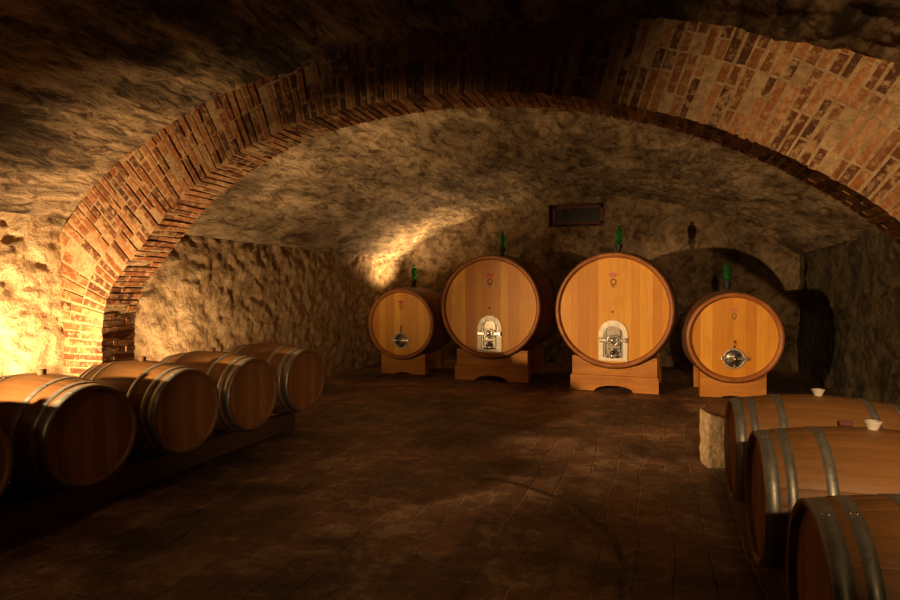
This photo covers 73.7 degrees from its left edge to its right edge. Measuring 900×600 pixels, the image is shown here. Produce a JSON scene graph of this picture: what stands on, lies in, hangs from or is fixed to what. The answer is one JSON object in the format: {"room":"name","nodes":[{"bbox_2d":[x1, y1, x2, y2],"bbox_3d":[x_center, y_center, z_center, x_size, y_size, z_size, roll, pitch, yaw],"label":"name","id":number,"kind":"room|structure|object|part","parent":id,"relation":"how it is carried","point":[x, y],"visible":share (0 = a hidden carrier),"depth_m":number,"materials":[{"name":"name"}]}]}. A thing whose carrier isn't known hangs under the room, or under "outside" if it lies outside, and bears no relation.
{"room":"wine cellar","nodes":[
{"label":"wine cellar","id":0,"kind":"room"},
{"bbox_2d":[0,211,401,376],"bbox_3d":[-2.751,0.226,7.772,0.130,2.140,11.000,0,1,19],"label":"wall","id":1,"kind":"structure","parent":0,"point":[206,293],"depth_m":7.37,"materials":[{"name":"beige stone"}]},
{"bbox_2d":[0,359,842,599],"bbox_3d":[0.158,1.344,4.604,7.800,0.027,15.400,0,1,18],"label":"floor","id":2,"kind":"structure","parent":0,"point":[435,485],"depth_m":3.78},
{"bbox_2d":[0,431,221,504],"bbox_3d":[-2.932,1.271,3.503,0.100,0.165,5.960,0,1,18],"label":"rail","id":3,"kind":"object","parent":2,"relation":"on","point":[13,491],"visible":0.02,"depth_m":3.87,"materials":[{"name":"brown wood"}]},
{"bbox_2d":[0,413,294,538],"bbox_3d":[-2.591,1.272,3.389,0.100,0.165,5.960,0,1,18],"label":"rail","id":4,"kind":"object","parent":2,"relation":"on","point":[16,516],"visible":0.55,"depth_m":4.20,"materials":[{"name":"brown wood"}]},
{"bbox_2d":[0,425,13,496],"bbox_3d":[-2.873,0.823,3.101,0.950,0.741,0.711,0,1,24],"label":"barrel","id":5,"kind":"object","parent":4,"relation":"on","point":[6,449],"visible":1,"depth_m":3.16,"materials":[{"name":"brown wood"}]},
{"bbox_2d":[0,369,136,487],"bbox_3d":[-2.616,0.813,3.870,0.950,0.736,0.704,0,1,24],"label":"barrel","id":6,"kind":"object","parent":4,"relation":"on","point":[64,431],"visible":0.96,"depth_m":3.61,"materials":[{"name":"brown wood"}]},
{"bbox_2d":[77,356,219,454],"bbox_3d":[-2.364,0.803,4.628,0.950,0.749,0.718,0,2,24],"label":"barrel","id":7,"kind":"object","parent":4,"relation":"on","point":[176,406],"visible":0.77,"depth_m":4.39,"materials":[{"name":"brown wood"}]},
{"bbox_2d":[160,347,277,431],"bbox_3d":[-2.118,0.793,5.364,0.950,0.737,0.706,0,1,24],"label":"barrel","id":8,"kind":"object","parent":4,"relation":"on","point":[247,386],"visible":0.6,"depth_m":5.14,"materials":[{"name":"brown wood"}]},
{"bbox_2d":[224,340,324,412],"bbox_3d":[-1.855,0.782,6.153,0.950,0.757,0.726,0,-1,24],"label":"barrel","id":9,"kind":"object","parent":4,"relation":"on","point":[299,372],"visible":0.61,"depth_m":5.92,"materials":[{"name":"brown wood"}]},
{"bbox_2d":[381,349,443,374],"bbox_3d":[-0.650,1.084,10.752,0.800,0.345,1.040,0,1,17],"label":"cradle","id":10,"kind":"object","parent":2,"relation":"on","point":[420,365],"visible":0.78,"depth_m":10.30,"materials":[{"name":"brown wood"}]},
{"bbox_2d":[368,286,450,358],"bbox_3d":[-0.660,0.391,10.708,1.262,1.275,1.372,0,1,17],"label":"wine cask","id":11,"kind":"object","parent":10,"relation":"on","point":[405,322],"visible":0.88,"depth_m":10.17,"materials":[{"name":"brown wood"}]},
{"bbox_3d":[-0.833,0.684,10.163,0.270,0.270,0.034,0,1,17],"label":"door frame","id":12,"kind":"part","parent":11,"relation":"part of","materials":[{"name":"metal"}]},
{"bbox_3d":[-0.834,0.684,10.159,0.214,0.214,0.038,0,1,17],"label":"door panel","id":13,"kind":"part","parent":11,"relation":"part of","materials":[{"name":"silver metal"}]},
{"bbox_2d":[410,264,416,285],"bbox_3d":[-0.650,-0.441,10.731,0.126,0.392,0.126,0,1,18],"label":"bottle","id":14,"kind":"object","parent":11,"relation":"on","point":[413,274],"visible":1,"depth_m":10.69,"materials":[{"name":"green glass"}]},
{"bbox_2d":[455,344,544,382],"bbox_3d":[0.871,1.021,10.065,1.200,0.490,1.320,0,1,20],"label":"cradle","id":15,"kind":"object","parent":2,"relation":"on","point":[518,367],"visible":0.77,"depth_m":9.50,"materials":[{"name":"brown wood"}]},
{"bbox_2d":[441,254,556,358],"bbox_3d":[0.857,0.091,10.014,1.688,1.704,1.661,0,1,20],"label":"wine cask","id":16,"kind":"object","parent":15,"relation":"on","point":[493,306],"visible":0.97,"depth_m":9.38,"materials":[{"name":"brown wood"}]},
{"bbox_2d":[483,341,494,349],"bbox_3d":[0.596,0.700,9.315,0.197,0.140,0.153,0,1,20],"label":"tap","id":17,"kind":"object","parent":16,"relation":"on","point":[487,345],"depth_m":9.36,"materials":[{"name":"silver metal"}]},
{"bbox_3d":[0.623,0.531,9.387,0.265,0.457,0.038,0,1,20],"label":"door panel","id":18,"kind":"part","parent":16,"relation":"part of","materials":[{"name":"silver metal"}]},
{"bbox_3d":[0.623,0.529,9.387,0.390,0.566,0.042,0,1,20],"label":"door frame","id":19,"kind":"part","parent":16,"relation":"part of","materials":[{"name":"metal"}]},
{"bbox_2d":[499,231,505,253],"bbox_3d":[0.876,-0.955,10.052,0.126,0.392,0.126,0,1,18],"label":"bottle","id":20,"kind":"object","parent":16,"relation":"on","point":[502,240],"visible":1,"depth_m":10.01,"materials":[{"name":"green glass"}]},
{"bbox_3d":[0.876,-1.011,10.052,0.116,0.280,0.115,0,1,18],"label":"glass bulb","id":21,"kind":"part","parent":20,"relation":"part of","materials":[{"name":"green glass"}]},
{"bbox_2d":[570,351,661,393],"bbox_3d":[2.533,1.035,9.036,1.200,0.490,1.320,0,1,21],"label":"cradle","id":22,"kind":"object","parent":2,"relation":"on","point":[645,377],"visible":0.76,"depth_m":8.43,"materials":[{"name":"brown wood"}]},
{"bbox_2d":[555,252,678,367],"bbox_3d":[2.518,0.128,8.986,1.688,1.704,1.661,0,1,21],"label":"wine cask","id":23,"kind":"object","parent":22,"relation":"on","point":[613,309],"visible":1,"depth_m":8.34,"materials":[{"name":"brown wood"}]},
{"bbox_2d":[606,348,619,357],"bbox_3d":[2.245,0.737,8.291,0.197,0.140,0.153,0,1,21],"label":"tap","id":24,"kind":"object","parent":23,"relation":"on","point":[610,352],"depth_m":8.34,"materials":[{"name":"silver metal"}]},
{"bbox_3d":[2.274,0.568,8.363,0.265,0.457,0.038,0,1,21],"label":"door panel","id":25,"kind":"part","parent":23,"relation":"part of","materials":[{"name":"silver metal"}]},
{"bbox_3d":[2.274,0.566,8.363,0.390,0.566,0.042,0,1,21],"label":"door frame","id":26,"kind":"part","parent":23,"relation":"part of","materials":[{"name":"metal"}]},
{"bbox_2d":[615,226,622,251],"bbox_3d":[2.538,-0.918,9.024,0.126,0.392,0.126,0,1,18],"label":"bottle","id":27,"kind":"object","parent":23,"relation":"on","point":[618,233],"visible":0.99,"depth_m":8.99,"materials":[{"name":"green glass"}]},
{"bbox_3d":[2.538,-0.974,9.023,0.116,0.280,0.115,0,1,18],"label":"glass bulb","id":28,"kind":"part","parent":27,"relation":"part of","materials":[{"name":"green glass"}]},
{"bbox_2d":[699,408,724,467],"bbox_3d":[2.189,1.125,4.873,0.266,0.450,0.234,0,1,6],"label":"stone block","id":29,"kind":"object","parent":2,"relation":"on","point":[711,425],"visible":0.59,"depth_m":4.77,"materials":[{"name":"beige stone"}]},
{"bbox_2d":[693,365,766,396],"bbox_3d":[3.885,1.117,8.418,0.800,0.342,1.040,0,1,17],"label":"cradle","id":30,"kind":"object","parent":2,"relation":"on","point":[708,386],"visible":0.66,"depth_m":7.95,"materials":[{"name":"brown wood"}]},
{"bbox_2d":[679,289,784,382],"bbox_3d":[3.874,0.478,8.375,1.241,1.254,1.372,0,1,17],"label":"wine cask","id":31,"kind":"object","parent":30,"relation":"on","point":[731,336],"visible":1,"depth_m":7.83,"materials":[{"name":"brown wood"}]},
{"bbox_2d":[722,262,731,288],"bbox_3d":[3.881,-0.343,8.400,0.124,0.393,0.124,0,1,-27],"label":"bottle","id":32,"kind":"object","parent":31,"relation":"on","point":[726,269],"visible":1,"depth_m":8.36,"materials":[{"name":"green glass"}]},
{"bbox_3d":[3.876,-0.399,8.401,0.116,0.280,0.115,-2,0,18],"label":"glass bulb","id":33,"kind":"part","parent":32,"relation":"part of","materials":[{"name":"green glass"}]},
{"bbox_3d":[3.705,0.767,7.825,0.214,0.214,0.038,0,1,17],"label":"door panel","id":34,"kind":"part","parent":31,"relation":"part of","materials":[{"name":"silver metal"}]},
{"bbox_3d":[3.707,0.767,7.829,0.270,0.270,0.034,0,1,17],"label":"door frame","id":35,"kind":"part","parent":31,"relation":"part of","materials":[{"name":"metal"}]},
{"bbox_2d":[731,357,739,367],"bbox_3d":[3.689,0.806,7.771,0.108,0.153,0.099,0,1,17],"label":"tap","id":36,"kind":"object","parent":31,"relation":"on","point":[735,361],"depth_m":7.80,"materials":[{"name":"silver metal"}]},
{"bbox_3d":[1.498,1.321,2.470,0.100,0.091,3.200,0,1,18],"label":"rail","id":37,"kind":"object","parent":2,"relation":"on","visible":0},
{"bbox_2d":[724,388,899,502],"bbox_3d":[2.179,0.898,3.556,0.950,0.741,0.704,0,1,18],"label":"barrel","id":38,"kind":"object","parent":37,"relation":"on","point":[745,415],"visible":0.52,"depth_m":3.44,"materials":[{"name":"brown wood"}]},
{"bbox_2d":[745,419,899,573],"bbox_3d":[1.888,0.910,2.684,0.950,0.741,0.704,0,1,18],"label":"barrel","id":39,"kind":"object","parent":37,"relation":"on","point":[783,466],"visible":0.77,"depth_m":2.56,"materials":[{"name":"brown wood"}]},
{"bbox_2d":[837,420,852,426],"bbox_3d":[1.853,0.582,2.816,0.055,0.035,0.044,0,1,18],"label":"chock","id":40,"kind":"object","parent":39,"relation":"on","point":[840,422],"visible":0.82,"depth_m":2.80,"materials":[{"name":"red wood"}]},
{"bbox_2d":[786,494,899,599],"bbox_3d":[1.571,0.922,1.734,0.950,0.741,0.704,0,1,18],"label":"barrel","id":41,"kind":"object","parent":37,"relation":"on","point":[840,547],"visible":1,"depth_m":1.74,"materials":[{"name":"brown wood"}]},
{"bbox_2d":[0,0,899,219],"bbox_3d":[-1.087,-1.301,0.830,7.508,1.269,7.320,0,1,18],"label":"ceiling","id":42,"kind":"structure","parent":0,"point":[85,85],"depth_m":4.02,"materials":[{"name":"stone"}]},
{"bbox_2d":[59,17,899,376],"bbox_3d":[0.093,-0.438,4.428,8.135,3.630,0.363,0,1,18],"label":"brick arch","id":43,"kind":"object","parent":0,"point":[829,120],"visible":0.78,"depth_m":4.15,"materials":[{"name":"brown brick"}]},
{"bbox_2d":[184,106,883,260],"bbox_3d":[1.360,-1.402,8.172,7.506,1.273,7.600,0,1,18],"label":"ceiling","id":44,"kind":"structure","parent":0,"point":[382,188],"depth_m":7.95,"materials":[{"name":"beige stone"}]},
{"bbox_2d":[401,196,799,371],"bbox_3d":[2.530,-0.466,11.697,7.700,3.420,0.103,0,1,18],"label":"wall","id":45,"kind":"structure","parent":0,"point":[692,247],"depth_m":11.30,"materials":[{"name":"beige stone"}]},
{"bbox_2d":[548,202,603,227],"bbox_3d":[2.524,-1.659,11.914,1.120,0.460,0.461,0,1,18],"label":"window","id":46,"kind":"structure","parent":45,"relation":"in","point":[582,214],"depth_m":11.88,"materials":[{"name":"red wood"}]},
{"bbox_3d":[2.539,-1.659,11.898,0.880,0.320,0.008,0,1,18],"label":"pane","id":47,"kind":"part","parent":46,"relation":"part of","materials":[{"name":"black glass"}]},
{"bbox_2d":[797,232,899,404],"bbox_3d":[4.399,0.258,5.389,0.117,2.140,11.000,0,1,18],"label":"wall","id":48,"kind":"structure","parent":0,"point":[848,341],"depth_m":7.66,"materials":[{"name":"beige stone"}]}
]}

